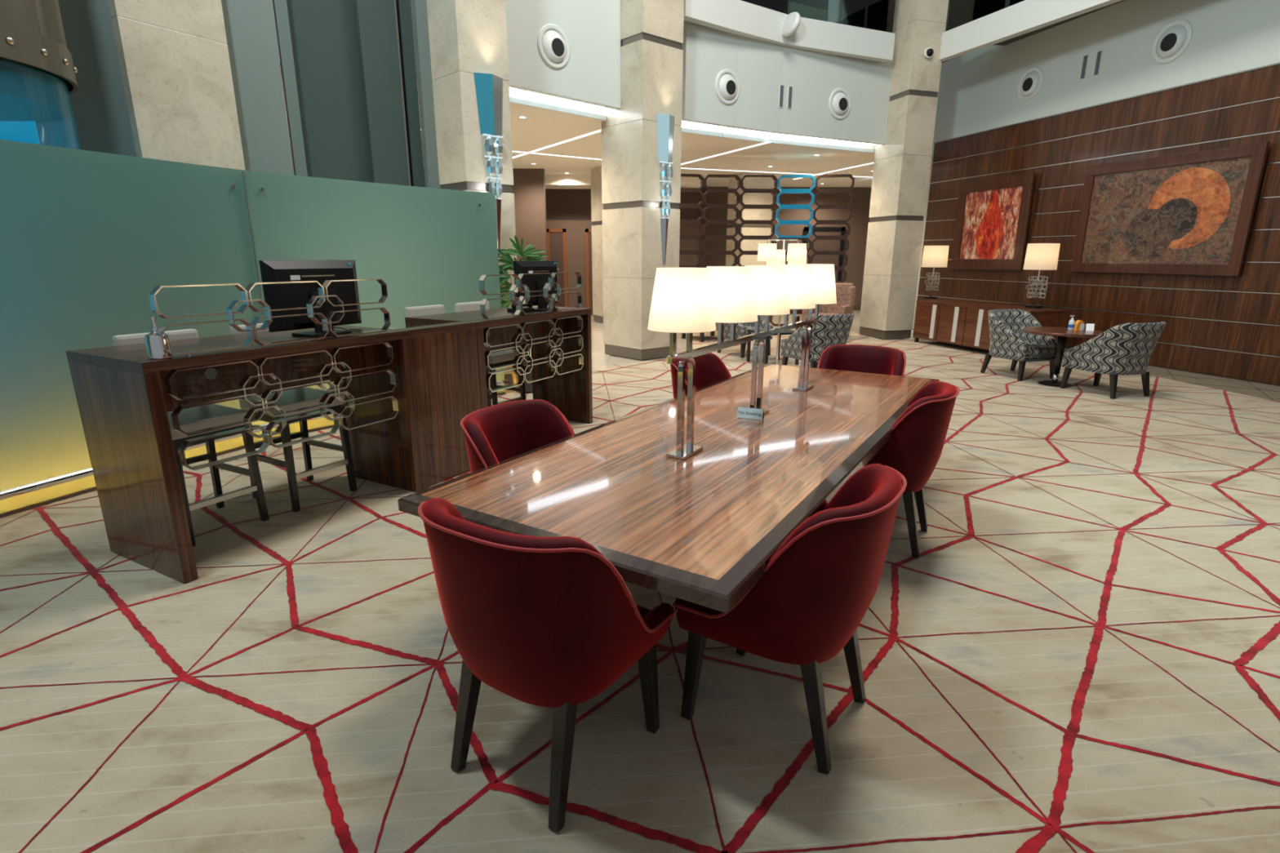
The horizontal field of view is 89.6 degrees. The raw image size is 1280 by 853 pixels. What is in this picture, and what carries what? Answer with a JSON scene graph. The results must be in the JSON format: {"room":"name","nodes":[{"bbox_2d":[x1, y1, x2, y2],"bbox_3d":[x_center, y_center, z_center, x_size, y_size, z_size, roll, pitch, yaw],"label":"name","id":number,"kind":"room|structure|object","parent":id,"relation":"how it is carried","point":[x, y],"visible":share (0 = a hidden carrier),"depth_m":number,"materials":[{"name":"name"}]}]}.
{"room":"hotel lobby","nodes":[
{"label":"hotel lobby","id":0,"kind":"room"},
{"bbox_2d":[107,0,244,169],"bbox_3d":[-4.467,-3.792,5.875,0.832,7.500,0.884,9,17,31],"label":"pillar","id":1,"kind":"structure","parent":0,"point":[174,57],"depth_m":5.79,"materials":[{"name":"beige stone"}]},
{"bbox_2d":[35,0,440,188],"bbox_3d":[-4.347,-3.765,5.776,5.425,7.500,0.569,-11,19,-37],"label":"wall","id":2,"kind":"structure","parent":0,"point":[349,72],"depth_m":6.78,"materials":[{"name":"grey"}]},
{"bbox_2d":[426,0,517,386],"bbox_3d":[-1.970,-4.161,7.306,0.755,7.500,0.615,14,20,43],"label":"pillar","id":3,"kind":"structure","parent":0,"point":[467,37],"depth_m":7.15,"materials":[{"name":"beige stone"}]},
{"bbox_2d":[474,72,502,255],"bbox_3d":[-1.657,-2.949,7.362,0.360,1.930,0.101,-13,20,-41],"label":"wall sconce","id":4,"kind":"object","parent":3,"relation":"attached to","point":[489,86],"visible":0.91,"depth_m":7.23,"materials":[{"name":"teal"}]},
{"bbox_2d":[474,72,494,135],"bbox_3d":[-1.715,-3.566,7.130,0.180,0.620,0.086,-13,20,-41],"label":"mirror","id":5,"kind":"object","parent":4,"relation":"on","point":[484,82],"depth_m":7.14,"materials":[{"name":"teal mirror"}]},
{"bbox_2d":[492,74,502,136],"bbox_3d":[-1.584,-3.596,7.249,0.180,0.620,0.086,-13,20,-41],"label":"mirror","id":6,"kind":"object","parent":4,"relation":"on","point":[497,82],"depth_m":7.24,"materials":[{"name":"mirror"}]},
{"bbox_2d":[505,0,621,109],"bbox_3d":[-1.278,-6.341,8.267,2.673,3.770,0.120,-14,20,-42],"label":"wall","id":7,"kind":"structure","parent":0,"point":[591,74],"depth_m":8.85,"materials":[{"name":"grey paint"}]},
{"bbox_2d":[537,23,569,68],"bbox_3d":[-1.129,-5.082,8.610,0.530,0.530,0.080,-14,20,-42],"label":"air nozzle","id":8,"kind":"object","parent":7,"relation":"attached to","point":[553,46],"visible":1,"depth_m":8.58,"materials":[{"name":"white plastic"}]},
{"bbox_2d":[280,63,875,186],"bbox_3d":[1.521,-6.060,14.067,21.000,0.538,13.700,0,15,0],"label":"ceiling","id":9,"kind":"structure","parent":0,"point":[561,135],"depth_m":12.56,"materials":[{"name":"beige paint"}]},
{"bbox_2d":[517,115,527,118],"bbox_3d":[-1.754,-4.625,9.640,0.150,0.011,0.150,0,15,0],"label":"recessed light","id":10,"kind":"object","parent":9,"relation":"in","point":[518,117],"visible":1,"depth_m":9.64,"materials":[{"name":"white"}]},
{"bbox_2d":[511,129,601,159],"bbox_3d":[-1.831,-5.346,12.350,2.932,0.012,3.742,0,15,0],"label":"recessed light","id":11,"kind":"object","parent":9,"relation":"in","point":[526,144],"depth_m":12.07,"materials":[{"name":"white"}]},
{"bbox_2d":[509,87,604,115],"bbox_3d":[-1.510,-4.737,8.932,2.673,0.435,0.030,-14,20,-42],"label":"light","id":12,"kind":"object","parent":9,"relation":"on","point":[517,95],"depth_m":9.22,"materials":[{"name":"white"}]},
{"bbox_2d":[680,141,771,164],"bbox_3d":[1.534,-5.586,13.303,0.060,0.012,3.789,-7,16,-25],"label":"recessed light","id":13,"kind":"object","parent":9,"relation":"in","point":[765,142],"depth_m":12.88,"materials":[{"name":"white"}]},
{"bbox_2d":[681,120,875,145],"bbox_3d":[2.625,-5.467,11.754,4.255,0.435,2.389,0,15,0],"label":"light","id":14,"kind":"object","parent":9,"relation":"attached to","point":[686,126],"depth_m":11.65,"materials":[{"name":"white"}]},
{"bbox_2d":[683,162,873,179],"bbox_3d":[3.522,-6.195,15.633,5.819,0.012,3.418,0,15,0],"label":"recessed light","id":15,"kind":"object","parent":9,"relation":"in","point":[857,170],"depth_m":15.32,"materials":[{"name":"white"}]},
{"bbox_2d":[591,165,603,323],"bbox_3d":[-0.585,-4.358,15.683,0.917,3.610,0.850,-7,16,-26],"label":"pillar","id":16,"kind":"structure","parent":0,"point":[597,206],"depth_m":15.57,"materials":[{"name":"beige stone"}]},
{"bbox_2d":[1,310,1279,518],"bbox_3d":[0.001,-0.400,8.169,28.000,0.200,32.000,0,15,0],"label":"floor","id":17,"kind":"structure","parent":0,"point":[600,360],"depth_m":11.71,"materials":[{"name":"beige tile"}]},
{"bbox_2d":[0,0,78,144],"bbox_3d":[-4.882,-2.332,4.261,1.817,5.500,1.834,0,15,0],"label":"column","id":18,"kind":"structure","parent":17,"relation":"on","point":[37,68],"depth_m":4.40,"materials":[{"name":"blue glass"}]},
{"bbox_2d":[0,139,508,518],"bbox_3d":[-3.789,-0.506,3.703,1.247,2.280,9.076,6,16,21],"label":"glass wall","id":19,"kind":"structure","parent":17,"relation":"on","point":[86,237],"depth_m":4.73,"materials":[{"name":"green glass"}]},
{"bbox_2d":[0,324,1279,852],"bbox_3d":[1.823,-0.201,7.072,13.556,0.011,17.836,0,15,0],"label":"carpet","id":20,"kind":"object","parent":17,"relation":"on","point":[1078,651],"visible":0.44,"depth_m":2.50,"materials":[{"name":"beige carpet"}]},
{"bbox_2d":[111,328,269,546],"bbox_3d":[-2.644,0.039,3.802,0.494,1.166,0.464,8,17,28],"label":"counter stool","id":21,"kind":"object","parent":20,"relation":"on","point":[202,417],"visible":0.41,"depth_m":3.80,"materials":[{"name":"black wood"}]},
{"bbox_2d":[66,278,422,583],"bbox_3d":[-2.240,-0.133,3.883,0.766,1.459,1.545,8,17,28],"label":"reception desk","id":22,"kind":"object","parent":20,"relation":"on","point":[124,397],"visible":0.97,"depth_m":3.43,"materials":[{"name":"brown wood"}]},
{"bbox_2d":[144,315,173,359],"bbox_3d":[-2.293,-0.423,3.060,0.098,0.200,0.098,8,17,28],"label":"soap dispenser","id":23,"kind":"object","parent":22,"relation":"on","point":[154,352],"visible":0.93,"depth_m":3.04,"materials":[{"name":"silver metal"}]},
{"bbox_2d":[258,259,362,337],"bbox_3d":[-1.975,-0.787,3.953,0.220,0.450,0.620,8,17,28],"label":"monitor","id":24,"kind":"object","parent":22,"relation":"on","point":[277,295],"visible":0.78,"depth_m":3.87,"materials":[{"name":"black plastic"}]},
{"bbox_2d":[229,323,357,511],"bbox_3d":[-2.317,-0.095,4.312,0.494,1.166,0.464,8,17,28],"label":"counter stool","id":25,"kind":"object","parent":20,"relation":"on","point":[304,397],"visible":0.49,"depth_m":4.22,"materials":[{"name":"black wood"}]},
{"bbox_2d":[404,304,444,323],"bbox_3d":[-1.759,-0.490,5.815,0.494,1.166,0.464,8,17,28],"label":"counter stool","id":26,"kind":"object","parent":20,"relation":"on","point":[415,311],"visible":0.06,"depth_m":5.72,"materials":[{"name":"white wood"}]},
{"bbox_2d":[393,321,480,489],"bbox_3d":[-1.442,-0.174,4.711,0.138,1.120,0.645,8,17,28],"label":"panel","id":27,"kind":"object","parent":20,"relation":"on","point":[444,357],"visible":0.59,"depth_m":4.62,"materials":[{"name":"brown wood"}]},
{"bbox_2d":[454,301,525,407],"bbox_3d":[-1.468,-0.623,6.323,0.494,1.166,0.464,8,17,28],"label":"counter stool","id":28,"kind":"object","parent":20,"relation":"on","point":[502,357],"visible":0.2,"depth_m":6.18,"materials":[{"name":"black wood"}]},
{"bbox_2d":[404,271,592,423],"bbox_3d":[-1.174,-0.621,5.744,0.766,1.459,1.555,8,17,28],"label":"reception desk","id":29,"kind":"object","parent":20,"relation":"on","point":[558,340],"visible":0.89,"depth_m":5.74,"materials":[{"name":"brown wood"}]},
{"bbox_2d":[506,302,534,312],"bbox_3d":[-1.053,-1.052,5.689,0.160,0.081,0.209,12,19,37],"label":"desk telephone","id":30,"kind":"object","parent":29,"relation":"on","point":[513,308],"visible":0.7,"depth_m":5.66,"materials":[{"name":"black plastic"}]},
{"bbox_2d":[513,260,558,311],"bbox_3d":[-0.906,-1.271,5.819,0.220,0.438,0.601,8,17,28],"label":"monitor","id":31,"kind":"object","parent":29,"relation":"on","point":[534,282],"visible":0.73,"depth_m":5.75,"materials":[{"name":"black plastic"}]},
{"bbox_2d":[460,399,574,471],"bbox_3d":[-0.456,0.381,3.027,0.619,0.921,0.659,8,17,27],"label":"tub chair","id":32,"kind":"object","parent":20,"relation":"on","point":[494,434],"visible":0.14,"depth_m":3.08,"materials":[{"name":"red fabric"}]},
{"bbox_2d":[497,235,559,392],"bbox_3d":[-1.378,-1.323,7.677,0.857,1.826,0.419,0,15,0],"label":"potted palm","id":33,"kind":"object","parent":20,"relation":"on","point":[506,259],"visible":0.42,"depth_m":7.54,"materials":[{"name":"green plant"}]},
{"bbox_2d":[510,362,533,392],"bbox_3d":[-1.378,-0.621,7.853,0.400,0.380,0.400,0,15,0],"label":"pot","id":34,"kind":"object","parent":33,"relation":"attached to","point":[528,386],"depth_m":7.72,"materials":[{"name":"brown metal"}]},
{"bbox_2d":[417,497,677,832],"bbox_3d":[-0.300,0.646,2.027,0.659,0.921,0.619,10,17,31],"label":"tub chair","id":35,"kind":"object","parent":20,"relation":"on","point":[549,622],"visible":1,"depth_m":1.75,"materials":[{"name":"red fabric"}]},
{"bbox_2d":[397,363,939,613],"bbox_3d":[0.645,0.315,3.610,1.315,0.752,3.665,9,17,31],"label":"table","id":36,"kind":"object","parent":20,"relation":"on","point":[703,528],"visible":0.74,"depth_m":2.52,"materials":[{"name":"brown wood"}]},
{"bbox_2d":[647,263,836,459],"bbox_3d":[0.663,-0.465,3.518,0.286,0.803,2.182,9,17,30],"label":"table lamp","id":37,"kind":"object","parent":36,"relation":"on","point":[688,300],"visible":1,"depth_m":2.95,"materials":[{"name":"white fabric"}]},
{"bbox_2d":[737,406,764,420],"bbox_3d":[0.600,-0.074,3.502,0.140,0.056,0.044,7,16,23],"label":"table sign","id":38,"kind":"object","parent":36,"relation":"on","point":[742,412],"visible":1,"depth_m":3.49,"materials":[{"name":"white paper"}]},
{"bbox_2d":[670,352,732,398],"bbox_3d":[0.537,-0.037,4.624,0.619,0.921,0.659,9,17,31],"label":"tub chair","id":39,"kind":"object","parent":20,"relation":"on","point":[710,369],"visible":0.1,"depth_m":4.77,"materials":[{"name":"red fabric"}]},
{"bbox_2d":[681,322,729,342],"bbox_3d":[1.348,-2.296,12.856,0.880,1.080,0.840,-8,17,-29],"label":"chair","id":40,"kind":"object","parent":20,"relation":"on","point":[712,333],"visible":0.02,"depth_m":12.55,"materials":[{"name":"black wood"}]},
{"bbox_2d":[717,315,773,357],"bbox_3d":[1.738,-1.665,10.864,0.713,0.890,0.790,-8,17,-29],"label":"lounge armchair","id":41,"kind":"object","parent":20,"relation":"on","point":[741,328],"visible":0.38,"depth_m":10.71,"materials":[{"name":"grey fabric"}]},
{"bbox_2d":[746,328,799,364],"bbox_3d":[2.054,-1.229,9.965,0.600,0.500,0.600,-5,16,-19],"label":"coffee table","id":42,"kind":"object","parent":20,"relation":"on","point":[749,331],"visible":0.43,"depth_m":9.86,"materials":[{"name":"black wood"}]},
{"bbox_2d":[679,173,872,330],"bbox_3d":[2.717,-3.615,13.651,4.342,3.234,0.511,1,15,3],"label":"screen","id":43,"kind":"object","parent":20,"relation":"on","point":[703,180],"visible":0.62,"depth_m":13.50,"materials":[{"name":"brown wood"}]},
{"bbox_2d":[756,239,806,364],"bbox_3d":[2.046,-1.774,9.407,0.750,1.838,0.550,0,15,0],"label":"floor lamp","id":44,"kind":"object","parent":20,"relation":"on","point":[768,252],"visible":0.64,"depth_m":9.07,"materials":[{"name":"white fabric"}]},
{"bbox_2d":[672,463,906,774],"bbox_3d":[0.535,0.593,2.237,0.619,0.921,0.659,10,18,32],"label":"tub chair","id":45,"kind":"object","parent":20,"relation":"on","point":[813,596],"visible":0.86,"depth_m":1.96,"materials":[{"name":"red fabric"}]},
{"bbox_2d":[780,313,853,368],"bbox_3d":[2.398,-1.090,8.696,0.713,0.890,0.790,-6,16,-23],"label":"lounge armchair","id":46,"kind":"object","parent":20,"relation":"on","point":[830,330],"visible":0.6,"depth_m":8.37,"materials":[{"name":"grey fabric"}]},
{"bbox_2d":[801,282,856,336],"bbox_3d":[3.868,-2.389,13.243,0.880,1.080,0.840,9,17,29],"label":"chair","id":47,"kind":"object","parent":20,"relation":"on","point":[845,292],"visible":0.41,"depth_m":13.28,"materials":[{"name":"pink fabric"}]},
{"bbox_2d":[817,344,906,376],"bbox_3d":[1.686,-0.149,5.062,0.659,0.921,0.619,9,17,30],"label":"tub chair","id":48,"kind":"object","parent":20,"relation":"on","point":[851,357],"visible":0.23,"depth_m":5.15,"materials":[{"name":"red fabric"}]},
{"bbox_2d":[865,381,959,558],"bbox_3d":[1.440,0.207,3.713,0.619,0.921,0.659,8,17,28],"label":"tub chair","id":49,"kind":"object","parent":20,"relation":"on","point":[914,448],"visible":0.54,"depth_m":3.39,"materials":[{"name":"red fabric"}]},
{"bbox_2d":[912,299,1071,350],"bbox_3d":[6.062,-1.750,11.403,0.812,0.800,2.620,-4,15,-16],"label":"sideboard","id":50,"kind":"object","parent":20,"relation":"on","point":[959,322],"visible":0.68,"depth_m":11.35,"materials":[{"name":"brown wood"}]},
{"bbox_2d":[921,245,949,298],"bbox_3d":[5.823,-3.060,12.794,0.470,1.020,0.470,-4,15,-16],"label":"table lamp","id":51,"kind":"object","parent":50,"relation":"on","point":[934,256],"visible":1,"depth_m":12.57,"materials":[{"name":"beige fabric"}]},
{"bbox_2d":[1022,243,1060,308],"bbox_3d":[6.507,-2.457,10.520,0.470,1.020,0.470,-4,15,-16],"label":"table lamp","id":52,"kind":"object","parent":50,"relation":"on","point":[1038,256],"visible":1,"depth_m":10.31,"materials":[{"name":"white fabric"}]},
{"bbox_2d":[980,309,1057,381],"bbox_3d":[5.264,-1.147,8.953,0.713,0.890,0.790,-4,15,-16],"label":"lounge armchair","id":53,"kind":"object","parent":20,"relation":"on","point":[1008,340],"visible":0.93,"depth_m":8.87,"materials":[{"name":"fabric"}]},
{"bbox_2d":[1022,326,1103,386],"bbox_3d":[5.423,-0.893,8.344,0.910,0.700,0.910,0,15,0],"label":"round side table","id":54,"kind":"object","parent":20,"relation":"on","point":[1063,333],"visible":0.91,"depth_m":8.27,"materials":[{"name":"brown wood"}]},
{"bbox_2d":[1067,315,1075,330],"bbox_3d":[5.523,-1.327,8.250,0.070,0.188,0.067,0,15,0],"label":"sanitizer bottle","id":55,"kind":"object","parent":54,"relation":"on","point":[1071,323],"visible":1,"depth_m":8.23,"materials":[{"name":"white plastic"}]},
{"bbox_2d":[1073,320,1084,330],"bbox_3d":[5.610,-1.293,8.236,0.110,0.130,0.054,-2,15,-10],"label":"packet","id":56,"kind":"object","parent":54,"relation":"on","point":[1079,324],"visible":1,"depth_m":8.22,"materials":[{"name":"orange plastic"}]},
{"bbox_2d":[1084,323,1094,330],"bbox_3d":[5.746,-1.270,8.237,0.105,0.085,0.092,4,15,15],"label":"tent card","id":57,"kind":"object","parent":54,"relation":"on","point":[1088,326],"visible":1,"depth_m":8.22,"materials":[{"name":"white paper"}]},
{"bbox_2d":[1059,321,1165,398],"bbox_3d":[5.733,-0.845,7.815,0.713,0.890,0.790,-4,15,-16],"label":"lounge armchair","id":58,"kind":"object","parent":20,"relation":"on","point":[1125,348],"visible":1,"depth_m":7.55,"materials":[{"name":"grey fabric"}]},
{"bbox_2d":[858,0,948,339],"bbox_3d":[5.109,-5.508,12.498,0.651,7.500,0.930,-4,15,-15],"label":"pillar","id":59,"kind":"structure","parent":17,"relation":"on","point":[902,164],"depth_m":12.35,"materials":[{"name":"beige stone"}]},
{"bbox_2d":[924,47,933,57],"bbox_3d":[5.240,-6.762,11.647,0.170,0.170,0.110,-5,16,-17],"label":"dome camera","id":60,"kind":"object","parent":59,"relation":"attached to","point":[928,52],"visible":1,"depth_m":11.64,"materials":[{"name":"white plastic"}]},
{"bbox_2d":[1146,365,1279,401],"bbox_3d":[7.892,0.301,5.253,2.567,0.010,14.892,-4,15,-16],"label":"carpet","id":61,"kind":"object","parent":17,"relation":"on","point":[1268,392],"visible":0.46,"depth_m":8.55,"materials":[{"name":"brown carpet"}]},
{"bbox_2d":[600,0,684,359],"bbox_3d":[0.017,-4.826,9.849,0.780,7.500,0.982,-13,20,-41],"label":"pillar","id":62,"kind":"structure","parent":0,"point":[651,31],"depth_m":9.79,"materials":[{"name":"beige stone"}]},
{"bbox_2d":[657,113,675,264],"bbox_3d":[0.404,-3.583,9.828,0.360,2.150,0.103,-12,19,-38],"label":"wall sconce","id":63,"kind":"object","parent":62,"relation":"attached to","point":[665,122],"visible":1,"depth_m":9.70,"materials":[{"name":"teal"}]},
{"bbox_2d":[657,113,669,162],"bbox_3d":[0.342,-4.287,9.577,0.180,0.660,0.086,-12,19,-38],"label":"mirror","id":64,"kind":"object","parent":63,"relation":"on","point":[663,119],"depth_m":9.59,"materials":[{"name":"teal mirror"}]},
{"bbox_2d":[667,114,675,162],"bbox_3d":[0.480,-4.316,9.688,0.180,0.660,0.086,-12,19,-38],"label":"mirror","id":65,"kind":"object","parent":63,"relation":"on","point":[670,117],"depth_m":9.66,"materials":[{"name":"mirror"}]},
{"bbox_2d":[423,168,871,310],"bbox_3d":[2.288,-5.109,18.563,17.486,3.610,2.966,-4,15,-16],"label":"wall","id":66,"kind":"structure","parent":0,"point":[543,202],"depth_m":17.88,"materials":[{"name":"brown"}]},
{"bbox_2d":[546,228,568,306],"bbox_3d":[-2.310,-4.301,17.970,0.550,2.320,0.040,0,15,0],"label":"door","id":67,"kind":"structure","parent":66,"relation":"in","point":[556,237],"depth_m":17.84,"materials":[{"name":"brown wood"}]},
{"bbox_2d":[585,228,593,314],"bbox_3d":[-1.155,-4.297,17.970,0.700,2.320,0.040,0,15,0],"label":"door","id":68,"kind":"structure","parent":66,"relation":"in","point":[588,231],"depth_m":17.94,"materials":[{"name":"brown wood"}]},
{"bbox_2d":[803,226,845,280],"bbox_3d":[5.567,-4.820,19.744,1.240,2.470,0.050,0,15,0],"label":"door","id":69,"kind":"structure","parent":66,"relation":"in","point":[819,245],"depth_m":19.56,"materials":[{"name":"brown wood"}]},
{"bbox_2d":[725,172,773,318],"bbox_3d":[2.816,-4.646,16.819,0.924,3.610,0.667,-5,16,-20],"label":"pillar","id":70,"kind":"structure","parent":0,"point":[748,183],"depth_m":16.39,"materials":[{"name":"beige stone"}]},
{"bbox_2d":[681,20,894,144],"bbox_3d":[2.763,-6.126,11.340,4.822,1.810,0.233,-8,17,-28],"label":"wall","id":71,"kind":"structure","parent":0,"point":[760,67],"depth_m":11.22,"materials":[{"name":"grey paint"}]},
{"bbox_2d":[715,68,739,104],"bbox_3d":[1.466,-5.606,10.629,0.530,0.530,0.080,-9,18,-32],"label":"air nozzle","id":72,"kind":"object","parent":71,"relation":"attached to","point":[726,82],"visible":1,"depth_m":10.60,"materials":[{"name":"white plastic"}]},
{"bbox_2d":[778,84,783,107],"bbox_3d":[2.466,-5.767,11.251,0.084,0.360,0.018,-7,16,-26],"label":"wall slot","id":73,"kind":"object","parent":71,"relation":"attached to","point":[781,86],"visible":1,"depth_m":11.24,"materials":[{"name":"white metal"}]},
{"bbox_2d":[683,0,894,62],"bbox_3d":[2.560,-6.716,10.889,4.584,0.440,0.415,-8,17,-28],"label":"trim","id":74,"kind":"structure","parent":71,"relation":"attached to","point":[737,17],"depth_m":10.97,"materials":[{"name":"white"}]},
{"bbox_2d":[741,0,895,32],"bbox_3d":[2.568,-7.440,10.684,4.549,1.055,0.267,-8,17,-28],"label":"gallery balustrade","id":75,"kind":"object","parent":74,"relation":"on","point":[877,15],"visible":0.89,"depth_m":11.47,"materials":[{"name":"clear glass"}]},
{"bbox_2d":[786,85,792,108],"bbox_3d":[2.636,-5.788,11.334,0.084,0.360,0.018,-7,16,-26],"label":"wall slot","id":76,"kind":"object","parent":71,"relation":"attached to","point":[790,87],"visible":1,"depth_m":11.32,"materials":[{"name":"white metal"}]},
{"bbox_2d":[782,11,800,36],"bbox_3d":[2.525,-6.735,10.796,0.223,0.374,0.390,-9,17,-32],"label":"wall speaker","id":77,"kind":"object","parent":71,"relation":"attached to","point":[791,24],"visible":0.99,"depth_m":10.70,"materials":[{"name":"white plastic"}]},
{"bbox_2d":[782,12,796,32],"bbox_3d":[2.467,-6.747,10.755,0.029,0.328,0.330,14,4,-36],"label":"spotlight","id":78,"kind":"object","parent":77,"relation":"attached to","point":[789,24],"depth_m":10.71,"materials":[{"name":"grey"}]},
{"bbox_2d":[828,87,851,119],"bbox_3d":[3.686,-5.921,11.809,0.530,0.530,0.080,-7,16,-26],"label":"air nozzle","id":79,"kind":"object","parent":71,"relation":"attached to","point":[839,101],"visible":1,"depth_m":11.78,"materials":[{"name":"white plastic"}]},
{"bbox_2d":[786,0,1124,62],"bbox_3d":[7.720,-7.337,9.278,16.307,2.300,8.847,14,20,42],"label":"wall","id":80,"kind":"structure","parent":0,"point":[811,9],"depth_m":11.85,"materials":[{"name":"black"}]},
{"bbox_2d":[939,0,1121,61],"bbox_3d":[7.739,-5.517,6.421,0.160,0.440,12.046,-6,16,-21],"label":"trim","id":81,"kind":"structure","parent":80,"relation":"attached to","point":[1023,17],"depth_m":10.47,"materials":[{"name":"white"}]},
{"bbox_2d":[945,0,1024,31],"bbox_3d":[7.728,-6.244,6.224,0.012,1.055,11.950,-6,16,-21],"label":"gallery balustrade","id":82,"kind":"object","parent":81,"relation":"on","point":[960,12],"visible":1,"depth_m":11.23,"materials":[{"name":"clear glass"}]},
{"bbox_2d":[912,0,1279,385],"bbox_3d":[8.321,-3.273,7.918,0.214,5.540,15.360,-4,15,-16],"label":"wall","id":83,"kind":"structure","parent":0,"point":[1223,91],"depth_m":10.06,"materials":[{"name":"brown wood"}]},
{"bbox_2d":[951,173,1035,270],"bbox_3d":[6.795,-3.923,12.534,0.051,1.690,1.778,-5,16,-15],"label":"framed painting","id":84,"kind":"object","parent":83,"relation":"attached to","point":[993,215],"visible":1,"depth_m":12.44,"materials":[{"name":"brown wood"}]},
{"bbox_2d":[1017,66,1043,100],"bbox_3d":[6.957,-6.139,11.542,0.080,0.530,0.530,-4,15,-16],"label":"air nozzle","id":85,"kind":"object","parent":83,"relation":"attached to","point":[1029,84],"visible":1,"depth_m":11.50,"materials":[{"name":"white plastic"}]},
{"bbox_2d":[1080,53,1088,79],"bbox_3d":[7.282,-5.889,10.564,0.018,0.360,0.084,-4,15,-16],"label":"wall slot","id":86,"kind":"object","parent":83,"relation":"attached to","point":[1086,57],"visible":1,"depth_m":10.56,"materials":[{"name":"white metal"}]},
{"bbox_2d":[1093,49,1102,75],"bbox_3d":[7.349,-5.830,10.341,0.018,0.360,0.084,-4,15,-16],"label":"wall slot","id":87,"kind":"object","parent":83,"relation":"attached to","point":[1099,57],"visible":1,"depth_m":10.33,"materials":[{"name":"white metal"}]},
{"bbox_2d":[1071,142,1270,275],"bbox_3d":[7.680,-3.133,9.594,0.051,1.670,2.498,-5,16,-15],"label":"framed painting","id":88,"kind":"object","parent":83,"relation":"attached to","point":[1192,213],"visible":1,"depth_m":9.38,"materials":[{"name":"brown wood"}]},
{"bbox_2d":[1151,18,1192,63],"bbox_3d":[7.632,-5.553,9.294,0.080,0.556,0.556,-4,15,-16],"label":"air nozzle","id":89,"kind":"object","parent":83,"relation":"attached to","point":[1173,38],"visible":1,"depth_m":9.25,"materials":[{"name":"white plastic"}]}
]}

